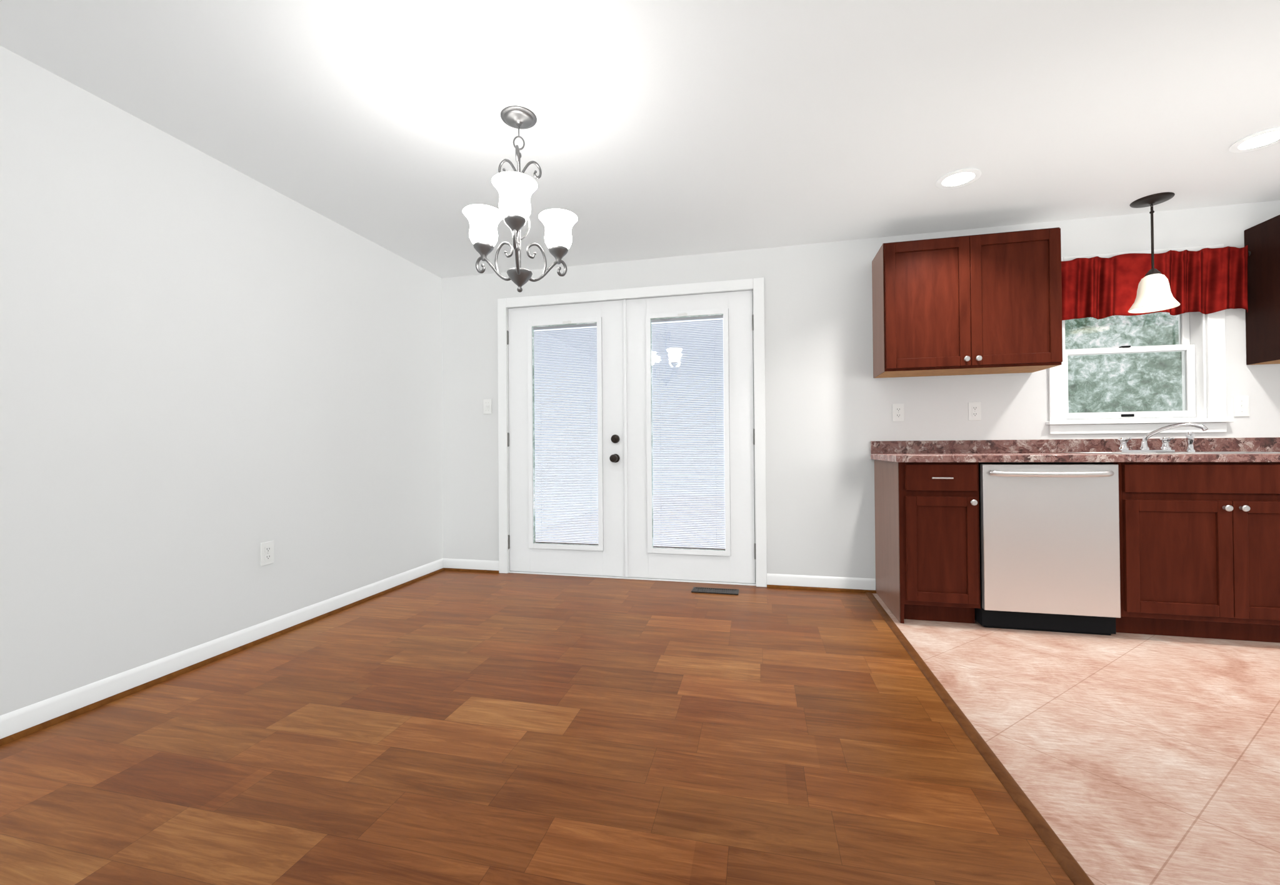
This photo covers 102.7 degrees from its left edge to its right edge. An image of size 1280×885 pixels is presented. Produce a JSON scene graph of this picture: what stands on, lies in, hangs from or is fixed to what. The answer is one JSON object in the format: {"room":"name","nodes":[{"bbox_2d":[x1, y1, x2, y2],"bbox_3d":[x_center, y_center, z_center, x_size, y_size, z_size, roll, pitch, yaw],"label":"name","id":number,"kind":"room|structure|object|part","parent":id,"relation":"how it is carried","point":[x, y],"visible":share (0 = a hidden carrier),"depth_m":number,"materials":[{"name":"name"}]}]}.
{"room":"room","nodes":[
{"label":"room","id":0,"kind":"room"},
{"bbox_2d":[0,570,1074,884],"bbox_3d":[-0.843,1.040,0.612,3.308,0.120,6.741,-1,0,13],"label":"floor","id":1,"kind":"structure","parent":0,"point":[444,727],"depth_m":1.59,"materials":[{"name":"brown wood"}]},
{"bbox_2d":[691,586,738,594],"bbox_3d":[0.501,0.987,3.404,0.305,0.008,0.112,-1,0,13],"label":"floor vent","id":2,"kind":"object","parent":1,"relation":"in","point":[695,589],"visible":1,"depth_m":3.40,"materials":[{"name":"grey metal"}]},
{"bbox_2d":[865,591,1094,884],"bbox_3d":[0.764,0.960,0.222,0.043,0.008,6.391,-1,0,13],"label":"trim","id":3,"kind":"structure","parent":1,"relation":"on","point":[1074,870],"depth_m":1.49,"materials":[{"name":"brown wood"}]},
{"bbox_2d":[0,45,1279,715],"bbox_3d":[0.808,-0.201,0.234,6.720,2.329,6.741,-1,0,13],"label":"wall","id":4,"kind":"structure","parent":0,"point":[201,366],"depth_m":2.60,"materials":[{"name":"white paint"}]},
{"bbox_2d":[0,558,443,746],"bbox_3d":[-2.287,0.948,0.949,0.026,0.090,6.421,-1,0,13],"label":"baseboard","id":5,"kind":"structure","parent":4,"relation":"attached to","point":[19,723],"depth_m":2.21,"materials":[{"name":"white wood"}]},
{"bbox_2d":[260,540,273,565],"bbox_3d":[-1.909,0.567,2.623,0.008,0.115,0.070,-1,0,13],"label":"outlet","id":6,"kind":"object","parent":4,"relation":"attached to","point":[267,548],"visible":1,"depth_m":2.62,"materials":[{"name":"white plastic"}]},
{"bbox_2d":[443,558,499,573],"bbox_3d":[-1.331,0.965,4.009,0.498,0.090,0.026,-1,0,13],"label":"baseboard","id":7,"kind":"structure","parent":4,"relation":"attached to","point":[449,564],"depth_m":4.01,"materials":[{"name":"white wood"}]},
{"bbox_2d":[483,399,491,413],"bbox_3d":[-1.192,-0.281,3.991,0.070,0.115,0.012,-1,0,13],"label":"switch","id":8,"kind":"object","parent":4,"relation":"attached to","point":[487,403],"visible":1,"depth_m":3.99,"materials":[{"name":"white plastic"}]},
{"bbox_2d":[506,300,624,576],"bbox_3d":[-0.574,-0.028,3.842,0.934,2.031,0.120,-1,0,13],"label":"french door","id":9,"kind":"structure","parent":4,"relation":"in","point":[607,558],"depth_m":3.84,"materials":[{"name":"white paint"}]},
{"bbox_3d":[-1.019,-0.022,3.958,0.014,1.688,0.015,-1,0,13],"label":"left french door hinges","id":10,"kind":"part","parent":9,"relation":"part of","materials":[{"name":"silver metal"}]},
{"bbox_3d":[-0.564,-0.062,3.862,0.522,1.660,0.004,-1,0,13],"label":"glass pane","id":11,"kind":"part","parent":9,"relation":"part of","materials":[{"name":"clear glass"}]},
{"bbox_2d":[533,323,598,545],"bbox_3d":[-0.561,-0.061,3.876,0.518,1.657,0.020,-1,0,13],"label":"glass pane","id":12,"kind":"object","parent":9,"relation":"attached to","point":[589,325],"visible":0.91,"depth_m":3.88,"materials":[{"name":"white"}]},
{"bbox_2d":[534,326,598,543],"bbox_3d":[-0.558,-0.061,3.892,0.522,1.660,0.004,-1,0,13],"label":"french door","id":13,"kind":"structure","parent":9,"relation":"attached to","point":[595,326],"depth_m":3.89,"materials":[{"name":"white plastic"}]},
{"bbox_2d":[562,320,571,323],"bbox_3d":[-0.550,-0.904,3.844,0.070,0.020,0.006,-1,0,13],"label":"slider","id":14,"kind":"object","parent":9,"relation":"attached to","point":[568,322],"visible":1,"depth_m":3.85,"materials":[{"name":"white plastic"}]},
{"bbox_3d":[-0.189,0.044,3.729,0.064,0.206,0.076,-1,0,13],"label":"knob","id":15,"kind":"part","parent":9,"relation":"part of","materials":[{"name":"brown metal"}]},
{"bbox_2d":[497,277,766,586],"bbox_3d":[-0.099,-0.062,3.815,2.008,2.121,0.177,-1,0,13],"label":"door frame","id":16,"kind":"structure","parent":4,"relation":"attached to","point":[756,285],"depth_m":3.67,"materials":[{"name":"white wood"}]},
{"bbox_2d":[626,290,755,583],"bbox_3d":[0.347,-0.037,3.661,0.934,2.031,0.055,-1,0,13],"label":"french door","id":17,"kind":"structure","parent":4,"relation":"in","point":[736,564],"depth_m":3.61,"materials":[{"name":"white paint"}]},
{"bbox_2d":[623,299,628,577],"bbox_3d":[-0.106,-0.033,3.744,0.021,2.031,0.010,-1,0,13],"label":"strip","id":18,"kind":"object","parent":17,"relation":"attached to","point":[624,300],"visible":1,"depth_m":3.74,"materials":[{"name":"white paint"}]},
{"bbox_2d":[677,312,687,316],"bbox_3d":[0.302,-0.912,3.645,0.070,0.020,0.006,-1,0,13],"label":"slider","id":19,"kind":"object","parent":17,"relation":"attached to","point":[684,314],"visible":1,"depth_m":3.65,"materials":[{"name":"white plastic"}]},
{"bbox_3d":[0.339,-0.070,3.652,0.522,1.660,0.004,-1,0,13],"label":"glass pane","id":20,"kind":"part","parent":17,"relation":"part of","materials":[{"name":"clear glass"}]},
{"bbox_2d":[651,315,725,549],"bbox_3d":[0.342,-0.070,3.666,0.518,1.657,0.020,-1,0,13],"label":"glass pane","id":21,"kind":"object","parent":17,"relation":"attached to","point":[710,322],"visible":1,"depth_m":3.66,"materials":[{"name":"white"}]},
{"bbox_2d":[651,318,725,548],"bbox_3d":[0.346,-0.070,3.681,0.522,1.660,0.004,-1,0,13],"label":"door blinds","id":22,"kind":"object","parent":17,"relation":"attached to","point":[713,319],"depth_m":3.68,"materials":[{"name":"white plastic"}]},
{"bbox_3d":[0.790,-0.040,3.537,0.014,1.688,0.015,-1,0,13],"label":"right french door hinges","id":23,"kind":"part","parent":17,"relation":"part of","materials":[{"name":"silver metal"}]},
{"bbox_2d":[766,573,876,593],"bbox_3d":[1.203,0.940,3.418,0.690,0.090,0.026,-1,0,13],"label":"baseboard","id":24,"kind":"structure","parent":4,"relation":"attached to","point":[774,580],"depth_m":3.42,"materials":[{"name":"white wood"}]},
{"bbox_2d":[892,403,904,421],"bbox_3d":[1.678,-0.195,3.323,0.070,0.115,0.008,-1,0,13],"label":"outlet","id":25,"kind":"object","parent":4,"relation":"attached to","point":[898,409],"visible":1,"depth_m":3.32,"materials":[{"name":"white plastic"}]},
{"bbox_2d":[871,227,1062,378],"bbox_3d":[1.933,-0.812,3.085,0.913,0.770,0.360,-1,0,13],"label":"upper cabinet","id":26,"kind":"object","parent":4,"relation":"attached to","point":[986,304],"visible":1,"depth_m":2.95,"materials":[{"name":"brown wood"}]},
{"bbox_2d":[968,401,981,420],"bbox_3d":[2.109,-0.197,3.223,0.070,0.115,0.008,-1,0,13],"label":"outlet","id":27,"kind":"object","parent":4,"relation":"attached to","point":[974,408],"visible":1,"depth_m":3.22,"materials":[{"name":"white plastic"}]},
{"bbox_2d":[1046,244,1233,434],"bbox_3d":[2.941,-0.593,3.098,0.904,1.079,0.200,-1,0,13],"label":"window","id":28,"kind":"structure","parent":4,"relation":"in","point":[1217,420],"depth_m":2.99,"materials":[{"name":"white wood"}]},
{"bbox_2d":[1065,312,1196,419],"bbox_3d":[2.946,-0.592,3.121,0.682,0.889,0.070,-1,0,13],"label":"sash","id":29,"kind":"object","parent":28,"relation":"attached to","point":[1189,379],"depth_m":3.06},
{"bbox_2d":[1061,245,1251,320],"bbox_3d":[2.925,-0.922,2.998,1.054,0.384,0.044,-1,0,13],"label":"valance","id":30,"kind":"object","parent":4,"relation":"attached to","point":[1205,280],"visible":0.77,"depth_m":2.97,"materials":[{"name":"red fabric"}]},
{"bbox_2d":[1233,396,1249,416],"bbox_3d":[3.428,-0.205,2.913,0.070,0.115,0.012,-1,0,13],"label":"light switch","id":31,"kind":"object","parent":4,"relation":"attached to","point":[1241,404],"visible":1,"depth_m":2.92,"materials":[{"name":"white plastic"}]},
{"bbox_2d":[1243,214,1279,364],"bbox_3d":[3.855,-0.831,2.637,0.917,0.770,0.360,-1,0,13],"label":"upper cabinet","id":32,"kind":"object","parent":4,"relation":"attached to","point":[1262,318],"visible":0.94,"depth_m":2.81,"materials":[{"name":"brown wood"}]},
{"bbox_2d":[0,0,1279,278],"bbox_3d":[0.799,-1.425,0.244,6.720,0.120,6.741,-1,0,13],"label":"ceiling","id":33,"kind":"structure","parent":0,"point":[667,128],"depth_m":2.03,"materials":[{"name":"white paint"}]},
{"bbox_2d":[462,105,577,292],"bbox_3d":[-0.532,-0.980,2.101,0.459,0.720,0.476,-1,0,13],"label":"chandelier","id":34,"kind":"object","parent":33,"relation":"hanging from","point":[515,189],"visible":1,"depth_m":2.12,"materials":[{"name":"white glass"}]},
{"bbox_2d":[935,168,981,189],"bbox_3d":[1.628,-1.347,2.618,0.200,0.007,0.200,-1,0,13],"label":"recessed light","id":35,"kind":"object","parent":33,"relation":"in","point":[961,177],"visible":1,"depth_m":2.61,"materials":[{"name":"white plastic"}]},
{"bbox_2d":[1128,191,1180,313],"bbox_3d":[2.874,-1.056,2.869,0.208,0.610,0.208,-1,0,13],"label":"pendant light","id":36,"kind":"object","parent":33,"relation":"hanging from","point":[1154,293],"visible":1,"depth_m":2.84,"materials":[{"name":"white glass"}]},
{"bbox_3d":[2.876,-0.844,2.867,0.208,0.187,0.208,-1,0,13],"label":"lamp shade","id":37,"kind":"part","parent":36,"relation":"part of","materials":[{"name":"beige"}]},
{"bbox_2d":[1228,126,1279,152],"bbox_3d":[2.797,-1.359,2.298,0.200,0.007,0.200,-1,0,13],"label":"recessed light","id":38,"kind":"object","parent":33,"relation":"in","point":[1262,139],"visible":1,"depth_m":2.31,"materials":[{"name":"white plastic"}]},
{"bbox_2d":[871,593,1279,884],"bbox_3d":[2.429,1.008,-0.151,3.412,0.120,6.741,-1,0,13],"label":"floor","id":39,"kind":"structure","parent":0,"point":[1152,759],"depth_m":1.68,"materials":[{"name":"beige tile"}]},
{"bbox_2d":[874,459,980,623],"bbox_3d":[1.655,0.543,2.994,0.389,0.871,0.646,-1,0,13],"label":"base cabinet","id":40,"kind":"object","parent":39,"relation":"on","point":[927,548],"visible":0.96,"depth_m":2.73,"materials":[{"name":"brown wood"}]},
{"bbox_2d":[975,462,1120,635],"bbox_3d":[2.141,0.540,2.866,0.596,0.867,0.674,-1,0,13],"label":"dishwasher","id":41,"kind":"object","parent":39,"relation":"on","point":[1049,532],"visible":0.95,"depth_m":2.59,"materials":[{"name":"silver metal"}]},
{"bbox_3d":[2.068,0.157,2.570,0.541,0.033,0.060,-1,0,13],"label":"handle","id":42,"kind":"part","parent":41,"relation":"part of","materials":[{"name":"silver metal"}]},
{"bbox_2d":[1111,461,1279,642],"bbox_3d":[2.879,0.531,2.709,0.896,0.871,0.646,-1,0,13],"label":"base cabinet","id":43,"kind":"object","parent":39,"relation":"on","point":[1199,542],"visible":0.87,"depth_m":2.47,"materials":[{"name":"brown wood"}]},
{"bbox_2d":[870,422,1279,462],"bbox_3d":[2.827,0.071,2.724,2.844,0.354,0.645,-1,0,13],"label":"countertop","id":44,"kind":"structure","parent":43,"relation":"on","point":[1189,449],"depth_m":2.90,"materials":[{"name":"stone"}]},
{"bbox_2d":[1115,422,1208,452],"bbox_3d":[2.907,-0.026,2.821,0.360,0.160,0.223,-1,0,13],"label":"faucet","id":45,"kind":"object","parent":44,"relation":"on","point":[1165,447],"depth_m":2.87,"materials":[{"name":"silver metal"}]},
{"bbox_2d":[1061,451,1279,454],"bbox_3d":[2.879,0.150,2.715,0.844,0.194,0.519,-1,0,13],"label":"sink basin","id":46,"kind":"object","parent":44,"relation":"in","point":[1116,452],"depth_m":2.79,"materials":[{"name":"silver metal"}]},
{"label":"outside","id":47,"kind":"structure","parent":0,"visible":0},
{"bbox_2d":[531,311,1182,550],"bbox_3d":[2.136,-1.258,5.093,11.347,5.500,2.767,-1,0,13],"label":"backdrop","id":48,"kind":"structure","parent":47,"point":[1147,381],"depth_m":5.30,"materials":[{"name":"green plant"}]}
]}

